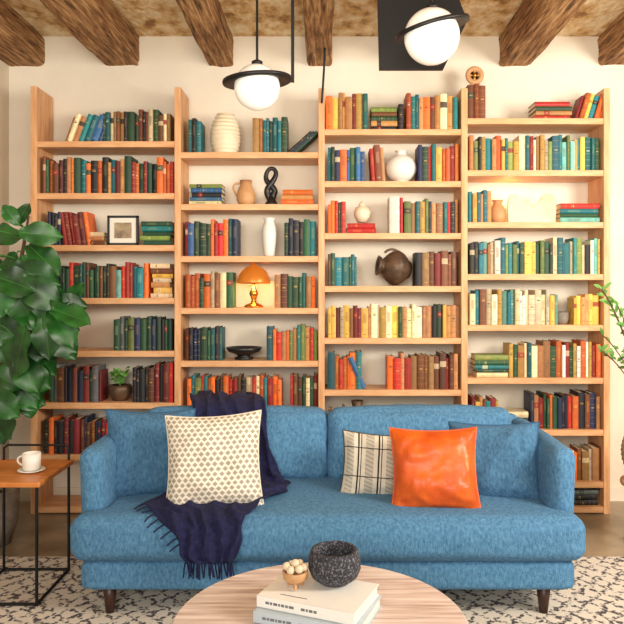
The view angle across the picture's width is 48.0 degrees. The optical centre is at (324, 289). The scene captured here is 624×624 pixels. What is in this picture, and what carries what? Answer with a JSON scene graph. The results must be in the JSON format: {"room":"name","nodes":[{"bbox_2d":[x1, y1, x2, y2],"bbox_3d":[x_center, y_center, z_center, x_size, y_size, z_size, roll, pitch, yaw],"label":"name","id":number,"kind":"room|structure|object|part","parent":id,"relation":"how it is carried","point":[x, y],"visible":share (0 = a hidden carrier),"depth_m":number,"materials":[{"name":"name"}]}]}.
{"room":"living room","nodes":[
{"label":"living room","id":0,"kind":"room"},
{"bbox_2d":[0,60,8,458],"bbox_3d":[-2.230,-0.145,3.160,0.200,3.330,3.120,0,0,0],"label":"wall","id":1,"kind":"structure","parent":0,"point":[4,68],"depth_m":4.65,"materials":[{"name":"paint"}]},
{"bbox_2d":[0,501,623,556],"bbox_3d":[0.385,1.470,0.860,5.030,0.100,7.720,0,0,0],"label":"floor","id":2,"kind":"structure","parent":0,"point":[604,536],"depth_m":4.08,"materials":[{"name":"wood"}]},
{"bbox_2d":[0,203,90,546],"bbox_3d":[-1.635,0.481,3.803,0.876,1.878,0.600,0,0,0],"label":"fiddle leaf fig","id":3,"kind":"object","parent":2,"relation":"on","point":[40,322],"visible":0.99,"depth_m":3.62,"materials":[{"name":"green plant"}]},
{"bbox_2d":[0,488,19,546],"bbox_3d":[-1.900,1.265,3.930,0.350,0.310,0.350,0,0,0],"label":"pot","id":4,"kind":"object","parent":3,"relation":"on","point":[12,495],"depth_m":3.88,"materials":[{"name":"beige ceramic"}]},
{"bbox_2d":[0,557,623,623],"bbox_3d":[0.250,1.414,2.150,4.500,0.012,3.100,0,0,0],"label":"area rug","id":5,"kind":"object","parent":2,"relation":"on","point":[596,596],"visible":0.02,"depth_m":3.16,"materials":[{"name":"beige carpet"}]},
{"bbox_2d":[0,444,73,605],"bbox_3d":[-1.512,1.089,3.315,0.495,0.636,0.430,0,0,0],"label":"side table","id":6,"kind":"object","parent":5,"relation":"on","point":[9,476],"visible":0.98,"depth_m":3.34,"materials":[{"name":"orange wood"}]},
{"bbox_3d":[-1.610,1.140,3.510,0.014,0.536,0.014,0,0,0],"label":"leg","id":7,"kind":"part","parent":6,"relation":"part of","materials":[{"name":"black metal"}]},
{"bbox_2d":[17,451,45,472],"bbox_3d":[-1.379,0.807,3.280,0.132,0.088,0.124,0,0,0],"label":"coffee cup","id":8,"kind":"object","parent":6,"relation":"on","point":[31,460],"visible":1,"depth_m":3.25,"materials":[{"name":"white ceramic"}]},
{"bbox_3d":[-1.285,1.140,3.120,0.014,0.536,0.014,0,0,0],"label":"leg","id":9,"kind":"part","parent":6,"relation":"part of","materials":[{"name":"black metal"}]},
{"bbox_3d":[-1.448,0.817,3.510,0.337,0.091,0.012,0,0,0],"label":"gallery rail","id":10,"kind":"part","parent":6,"relation":"part of","materials":[{"name":"black metal"}]},
{"bbox_3d":[-1.285,1.140,3.510,0.014,0.536,0.014,0,0,0],"label":"leg","id":11,"kind":"part","parent":6,"relation":"part of","materials":[{"name":"black metal"}]},
{"bbox_2d":[171,563,468,623],"bbox_3d":[-0.015,1.195,2.110,0.890,0.405,0.890,0,0,0],"label":"round coffee table","id":12,"kind":"object","parent":5,"relation":"on","point":[405,599],"visible":0.49,"depth_m":2.23,"materials":[{"name":"brown light oak wood"}]},
{"bbox_2d":[253,595,381,623],"bbox_3d":[-0.018,0.974,2.139,0.330,0.034,0.238,0,0,21],"label":"book","id":13,"kind":"object","parent":12,"relation":"on","point":[261,615],"visible":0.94,"depth_m":2.06,"materials":[{"name":"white paper"}]},
{"bbox_2d":[257,572,378,623],"bbox_3d":[-0.018,0.938,2.154,0.315,0.035,0.223,0,0,23],"label":"book","id":14,"kind":"object","parent":13,"relation":"on","point":[347,604],"visible":0.93,"depth_m":2.10,"materials":[{"name":"white paper"}]},
{"bbox_2d":[282,559,307,589],"bbox_3d":[-0.092,0.876,2.165,0.080,0.087,0.080,0,0,0],"label":"trinket","id":15,"kind":"object","parent":14,"relation":"on","point":[295,572],"visible":1,"depth_m":2.14,"materials":[{"name":"brown wood"}]},
{"bbox_2d":[282,568,307,584],"bbox_3d":[-0.092,0.885,2.165,0.080,0.038,0.080,0,0,0],"label":"bowl","id":16,"kind":"object","parent":15,"relation":"on","point":[293,576],"depth_m":2.14,"materials":[{"name":"brown wood"}]},
{"bbox_2d":[308,541,360,587],"bbox_3d":[0.030,0.869,2.210,0.166,0.103,0.166,0,0,0],"label":"stone bowl","id":17,"kind":"object","parent":14,"relation":"on","point":[334,564],"visible":1,"depth_m":2.15,"materials":[{"name":"grey stone"}]},
{"bbox_2d":[70,404,585,613],"bbox_3d":[0.012,1.009,3.469,2.236,0.823,1.041,0,0,0],"label":"sofa","id":18,"kind":"object","parent":5,"relation":"on","point":[505,543],"visible":0.64,"depth_m":3.00,"materials":[{"name":"fabric"}]},
{"bbox_3d":[-1.033,0.991,3.525,0.145,0.584,0.882,0,0,0],"label":"arm","id":19,"kind":"part","parent":18,"relation":"part of","materials":[{"name":"blue fabric"}]},
{"bbox_3d":[-0.940,1.341,3.060,0.066,0.132,0.066,0,0,0],"label":"leg","id":20,"kind":"part","parent":18,"relation":"part of","materials":[{"name":"brown wood"}]},
{"bbox_2d":[106,408,195,496],"bbox_3d":[-0.845,0.795,3.400,0.454,0.438,0.227,0,0,-19],"label":"throw pillow","id":21,"kind":"object","parent":18,"relation":"on","point":[140,440],"visible":0.55,"depth_m":3.32,"materials":[{"name":"fabric"}]},
{"bbox_2d":[134,390,290,579],"bbox_3d":[-0.501,0.873,3.470,0.677,0.663,1.146,0,0,0],"label":"throw blanket","id":22,"kind":"object","parent":18,"relation":"on","point":[210,533],"visible":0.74,"depth_m":3.00,"materials":[{"name":"blue fabric"}]},
{"bbox_2d":[165,410,263,505],"bbox_3d":[-0.508,0.785,3.201,0.462,0.447,0.269,0,0,-6],"label":"pillow","id":23,"kind":"object","parent":18,"relation":"on","point":[210,459],"visible":0.83,"depth_m":3.12,"materials":[{"name":"beige fabric"}]},
{"bbox_2d":[148,405,327,477],"bbox_3d":[-0.467,0.814,3.702,0.978,0.420,0.344,0,-9,0],"label":"cushion","id":24,"kind":"object","parent":18,"relation":"on","point":[297,435],"depth_m":3.57,"materials":[{"name":"blue fabric"}]},
{"bbox_3d":[0.012,1.230,3.460,2.130,0.130,0.920,0,0,0],"label":"rail","id":25,"kind":"part","parent":18,"relation":"part of","materials":[{"name":"blue fabric"}]},
{"bbox_3d":[0.011,1.070,3.400,2.232,0.231,0.903,0,0,0],"label":"bench seat","id":26,"kind":"part","parent":18,"relation":"part of","materials":[{"name":"blue fabric"}]},
{"bbox_2d":[339,429,392,493],"bbox_3d":[0.275,0.848,3.361,0.422,0.335,0.187,0,0,4],"label":"lumbar pillow","id":27,"kind":"object","parent":18,"relation":"on","point":[368,458],"visible":0.49,"depth_m":3.31,"materials":[{"name":"grey fabric"}]},
{"bbox_2d":[327,404,510,477],"bbox_3d":[0.493,0.818,3.701,0.980,0.426,0.340,0,-9,0],"label":"cushion","id":28,"kind":"object","parent":18,"relation":"on","point":[370,419],"depth_m":3.59,"materials":[{"name":"blue fabric"}]},
{"bbox_3d":[0.012,0.980,3.900,2.120,0.600,0.150,0,-3,0],"label":"frame","id":29,"kind":"part","parent":18,"relation":"part of","materials":[{"name":"blue fabric"}]},
{"bbox_2d":[389,427,480,508],"bbox_3d":[0.497,0.815,3.177,0.405,0.370,0.229,0,0,1],"label":"leather pillow","id":30,"kind":"object","parent":18,"relation":"on","point":[432,468],"visible":0.88,"depth_m":3.11,"materials":[{"name":"orange leather"}]},
{"bbox_2d":[448,421,539,498],"bbox_3d":[0.811,0.830,3.357,0.454,0.400,0.222,0,0,17],"label":"throw pillow","id":31,"kind":"object","parent":18,"relation":"on","point":[506,455],"visible":0.58,"depth_m":3.28,"materials":[{"name":"fabric"}]},
{"bbox_3d":[0.955,1.341,3.060,0.066,0.132,0.066,0,0,0],"label":"leg","id":32,"kind":"part","parent":18,"relation":"part of","materials":[{"name":"brown wood"}]},
{"bbox_3d":[1.057,0.990,3.525,0.146,0.584,0.882,0,0,0],"label":"arm","id":33,"kind":"part","parent":18,"relation":"part of","materials":[{"name":"blue fabric"}]},
{"bbox_2d":[30,86,609,513],"bbox_3d":[-0.030,0.064,4.565,3.670,2.711,0.270,0,0,0],"label":"bookshelf","id":34,"kind":"object","parent":2,"relation":"on","point":[42,144],"visible":0.66,"depth_m":4.43,"materials":[{"name":"brown wood"}]},
{"bbox_2d":[108,366,131,400],"bbox_3d":[-1.329,0.605,4.540,0.156,0.219,0.156,0,0,0],"label":"potted plant","id":35,"kind":"object","parent":34,"relation":"on","point":[121,391],"visible":1,"depth_m":4.50,"materials":[{"name":"green plant"}]},
{"bbox_3d":[-1.329,0.664,4.540,0.156,0.100,0.156,0,0,0],"label":"pot","id":36,"kind":"part","parent":35,"relation":"part of","materials":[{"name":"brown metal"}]},
{"bbox_2d":[107,216,138,244],"bbox_3d":[-1.294,-0.382,4.489,0.200,0.190,0.018,0,0,0],"label":"picture frame","id":37,"kind":"object","parent":34,"relation":"on","point":[121,230],"visible":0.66,"depth_m":4.48,"materials":[{"name":"black wood"}]},
{"bbox_3d":[-1.387,-0.382,4.489,0.015,0.190,0.018,0,0,0],"label":"rail","id":38,"kind":"part","parent":37,"relation":"part of","materials":[{"name":"black wood"}]},
{"bbox_3d":[-1.294,-0.294,4.489,0.200,0.015,0.018,0,0,0],"label":"rail","id":39,"kind":"part","parent":37,"relation":"part of","materials":[{"name":"black wood"}]},
{"bbox_3d":[-1.294,-0.469,4.489,0.200,0.015,0.018,0,0,0],"label":"rail","id":40,"kind":"part","parent":37,"relation":"part of","materials":[{"name":"black wood"}]},
{"bbox_2d":[114,223,131,237],"bbox_3d":[-1.294,-0.382,4.485,0.110,0.100,0.004,0,0,0],"label":"photo","id":41,"kind":"object","parent":37,"relation":"attached to","point":[121,230],"depth_m":4.48},
{"bbox_3d":[-1.202,-0.382,4.489,0.015,0.190,0.018,0,0,0],"label":"rail","id":42,"kind":"part","parent":37,"relation":"part of","materials":[{"name":"black wood"}]},
{"bbox_2d":[210,113,240,151],"bbox_3d":[-0.646,-1.006,4.540,0.200,0.263,0.200,0,0,0],"label":"ribbed vase","id":43,"kind":"object","parent":34,"relation":"on","point":[225,133],"visible":0.88,"depth_m":4.47,"materials":[{"name":"beige ceramic"}]},
{"bbox_2d":[232,180,255,203],"bbox_3d":[-0.515,-0.628,4.542,0.131,0.165,0.124,0,0,39],"label":"pitcher","id":44,"kind":"object","parent":34,"relation":"on","point":[245,194],"visible":0.87,"depth_m":4.50,"materials":[{"name":"orange ceramic"}]},
{"bbox_3d":[-0.574,-0.650,4.540,0.054,0.097,0.014,0,0,0],"label":"handle","id":45,"kind":"part","parent":44,"relation":"part of","materials":[{"name":"beige ceramic"}]},
{"bbox_2d":[226,346,261,359],"bbox_3d":[-0.525,0.409,4.540,0.236,0.078,0.236,0,0,0],"label":"footed bowl","id":46,"kind":"object","parent":34,"relation":"on","point":[243,352],"visible":1,"depth_m":4.48,"materials":[{"name":"black ceramic"}]},
{"bbox_2d":[237,263,269,307],"bbox_3d":[-0.462,-0.033,4.540,0.216,0.292,0.216,0,0,0],"label":"mushroom lamp","id":47,"kind":"object","parent":34,"relation":"on","point":[253,274],"visible":1,"depth_m":4.48,"materials":[{"name":"orange glass"}]},
{"bbox_3d":[-0.462,-0.111,4.540,0.216,0.137,0.216,0,0,0],"label":"lamp shade","id":48,"kind":"part","parent":47,"relation":"part of","materials":[{"name":"orange glass"}]},
{"bbox_2d":[262,217,276,255],"bbox_3d":[-0.361,-0.341,4.540,0.100,0.250,0.100,0,0,0],"label":"vase","id":49,"kind":"object","parent":34,"relation":"on","point":[269,230],"visible":0.87,"depth_m":4.50,"materials":[{"name":"white ceramic"}]},
{"bbox_2d":[264,166,277,203],"bbox_3d":[-0.348,-0.673,4.540,0.084,0.256,0.084,0,0,39],"label":"knot sculpture","id":50,"kind":"object","parent":34,"relation":"on","point":[270,196],"visible":0.92,"depth_m":4.52,"materials":[{"name":"black ceramic"}]},
{"bbox_2d":[43,84,602,504],"bbox_3d":[0.006,0.028,4.546,3.608,2.689,0.198,0,0,0],"label":"books","id":51,"kind":"object","parent":34,"relation":"on","point":[579,409],"visible":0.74,"depth_m":4.46,"materials":[{"name":"paper"}]},
{"bbox_2d":[354,201,370,222],"bbox_3d":[0.240,-0.509,4.540,0.110,0.138,0.110,0,0,0],"label":"ginger jar","id":52,"kind":"object","parent":51,"relation":"on","point":[361,213],"visible":1,"depth_m":4.50,"materials":[{"name":"beige ceramic"}]},
{"bbox_2d":[465,66,483,85],"bbox_3d":[0.968,-1.383,4.530,0.120,0.130,0.040,0,0,0],"label":"ornament","id":53,"kind":"object","parent":51,"relation":"on","point":[474,74],"visible":0.9,"depth_m":4.52,"materials":[{"name":"brown wood"}]},
{"bbox_2d":[351,399,362,405],"bbox_3d":[0.209,0.839,4.540,0.120,0.245,0.120,0,0,0],"label":"round vase","id":54,"kind":"object","parent":34,"relation":"on","point":[356,402],"visible":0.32,"depth_m":4.51,"materials":[{"name":"brown ceramic"}]},
{"bbox_2d":[375,248,411,284],"bbox_3d":[0.444,-0.150,4.542,0.236,0.242,0.227,0,0,0],"label":"pot","id":55,"kind":"object","parent":34,"relation":"on","point":[395,268],"visible":1,"depth_m":4.47,"materials":[{"name":"brown ceramic"}]},
{"bbox_3d":[0.436,-0.254,4.540,0.110,0.036,0.016,0,0,0],"label":"handle","id":56,"kind":"part","parent":55,"relation":"part of","materials":[{"name":"brown ceramic"}]},
{"bbox_2d":[386,150,416,180],"bbox_3d":[0.494,-0.796,4.540,0.200,0.210,0.200,0,0,0],"label":"vase","id":57,"kind":"object","parent":34,"relation":"on","point":[401,167],"visible":0.8,"depth_m":4.47,"materials":[{"name":"white ceramic"}]},
{"bbox_2d":[491,200,505,221],"bbox_3d":[1.120,-0.506,4.540,0.104,0.150,0.104,0,0,0],"label":"vase","id":58,"kind":"object","parent":34,"relation":"on","point":[498,212],"visible":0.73,"depth_m":4.50,"materials":[{"name":"ceramic"}]},
{"bbox_2d":[507,193,555,221],"bbox_3d":[1.329,-0.529,4.535,0.310,0.195,0.090,0,0,0],"label":"lamp","id":59,"kind":"object","parent":34,"relation":"on","point":[544,210],"visible":0.91,"depth_m":4.50,"materials":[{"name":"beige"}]},
{"bbox_2d":[558,311,568,323],"bbox_3d":[1.532,0.180,4.540,0.096,0.080,0.096,0,0,0],"label":"pot","id":60,"kind":"object","parent":34,"relation":"on","point":[563,317],"visible":0.8,"depth_m":4.50,"materials":[{"name":"beige ceramic"}]},
{"bbox_2d":[593,282,623,538],"bbox_3d":[1.772,0.688,3.892,0.586,1.466,0.341,0,0,12],"label":"potted plant","id":61,"kind":"object","parent":2,"relation":"on","point":[611,301],"visible":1,"depth_m":3.88,"materials":[{"name":"green plant"}]},
{"bbox_3d":[1.810,1.075,3.900,0.310,0.030,0.310,0,0,0],"label":"stool seat","id":62,"kind":"part","parent":61,"relation":"part of","materials":[{"name":"brown wood"}]},
{"bbox_2d":[620,437,623,463],"bbox_3d":[1.810,0.886,3.900,0.303,0.343,0.303,0,0,0],"label":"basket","id":63,"kind":"object","parent":61,"relation":"on","point":[622,445],"depth_m":3.92,"materials":[{"name":"wicker"}]},
{"bbox_2d":[3,0,623,35],"bbox_3d":[0.385,-1.760,0.860,5.030,0.100,7.720,0,0,0],"label":"ceiling","id":64,"kind":"structure","parent":0,"point":[147,17],"depth_m":4.38,"materials":[{"name":"paint"}]},
{"bbox_2d":[0,0,44,66],"bbox_3d":[-2.019,-1.614,0.860,0.271,0.228,7.720,0,0,0],"label":"ceiling beam","id":65,"kind":"structure","parent":64,"relation":"attached to","point":[21,44],"depth_m":4.42,"materials":[{"name":"brown wood"}]},
{"bbox_2d":[40,0,139,65],"bbox_3d":[-1.381,-1.614,0.860,0.277,0.230,7.720,0,0,0],"label":"ceiling beam","id":66,"kind":"structure","parent":64,"relation":"attached to","point":[98,25],"depth_m":4.14,"materials":[{"name":"brown wood"}]},
{"bbox_2d":[176,0,233,66],"bbox_3d":[-0.700,-1.614,0.860,0.190,0.231,7.720,0,0,0],"label":"ceiling beam","id":67,"kind":"structure","parent":64,"relation":"attached to","point":[206,21],"depth_m":4.14,"materials":[{"name":"brown wood"}]},
{"bbox_2d":[222,0,293,110],"bbox_3d":[-0.314,-1.278,3.300,0.338,0.863,0.328,0,0,0],"label":"globe pendant light","id":68,"kind":"object","parent":64,"relation":"hanging from","point":[256,86],"visible":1,"depth_m":3.23,"materials":[{"name":"white glass"}]},
{"bbox_3d":[-0.320,-1.392,3.300,0.012,0.636,0.012,0,0,0],"label":"rod","id":69,"kind":"part","parent":68,"relation":"part of","materials":[{"name":"black metal"}]},
{"bbox_3d":[-0.320,-0.955,3.300,0.216,0.216,0.216,0,0,0],"label":"globe","id":70,"kind":"part","parent":68,"relation":"part of","materials":[{"name":"white glass"}]},
{"bbox_2d":[303,0,333,65],"bbox_3d":[-0.036,-1.614,0.860,0.196,0.225,7.720,0,0,0],"label":"ceiling beam","id":71,"kind":"structure","parent":64,"relation":"attached to","point":[318,15],"depth_m":4.08,"materials":[{"name":"brown wood"}]},
{"bbox_2d":[321,48,325,102],"bbox_3d":[-0.010,-1.440,4.400,0.014,0.521,0.059,0,0,-27],"label":"cable","id":72,"kind":"object","parent":64,"relation":"hanging from","point":[324,56],"visible":0.74,"depth_m":4.39,"materials":[{"name":"black metal"}]},
{"bbox_2d":[377,0,465,70],"bbox_3d":[0.478,-1.398,3.455,0.443,0.624,0.030,0,0,0],"label":"panel","id":73,"kind":"object","parent":64,"relation":"hanging from","point":[393,16],"visible":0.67,"depth_m":3.44,"materials":[{"name":"black metal"}]},
{"bbox_2d":[395,0,469,65],"bbox_3d":[0.471,-1.351,3.080,0.324,0.717,0.332,0,0,0],"label":"globe pendant light","id":74,"kind":"object","parent":64,"relation":"hanging from","point":[431,36],"visible":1,"depth_m":3.00,"materials":[{"name":"white glass"}]},
{"bbox_3d":[0.470,-1.115,3.080,0.244,0.244,0.244,0,0,0],"label":"globe","id":75,"kind":"part","parent":74,"relation":"part of","materials":[{"name":"white glass"}]},
{"bbox_2d":[499,0,586,66],"bbox_3d":[1.283,-1.615,0.860,0.247,0.226,7.720,0,0,0],"label":"ceiling beam","id":76,"kind":"structure","parent":64,"relation":"attached to","point":[535,23],"depth_m":4.14,"materials":[{"name":"brown wood"}]},
{"bbox_2d":[597,12,623,65],"bbox_3d":[1.961,-1.615,0.860,0.266,0.227,7.720,0,0,0],"label":"ceiling beam","id":77,"kind":"structure","parent":64,"relation":"attached to","point":[611,42],"depth_m":4.51,"materials":[{"name":"brown wood"}]},
{"bbox_2d":[9,36,623,486],"bbox_3d":[0.385,-0.145,4.795,5.430,3.330,0.150,0,0,0],"label":"wall","id":78,"kind":"structure","parent":0,"point":[77,81],"depth_m":4.72,"materials":[{"name":"white paint"}]},
{"bbox_2d":[20,487,623,500],"bbox_3d":[0.385,1.375,4.713,5.030,0.090,0.015,0,0,0],"label":"baseboard","id":79,"kind":"structure","parent":78,"relation":"attached to","point":[616,493],"depth_m":4.71,"materials":[{"name":"white paint"}]}
]}

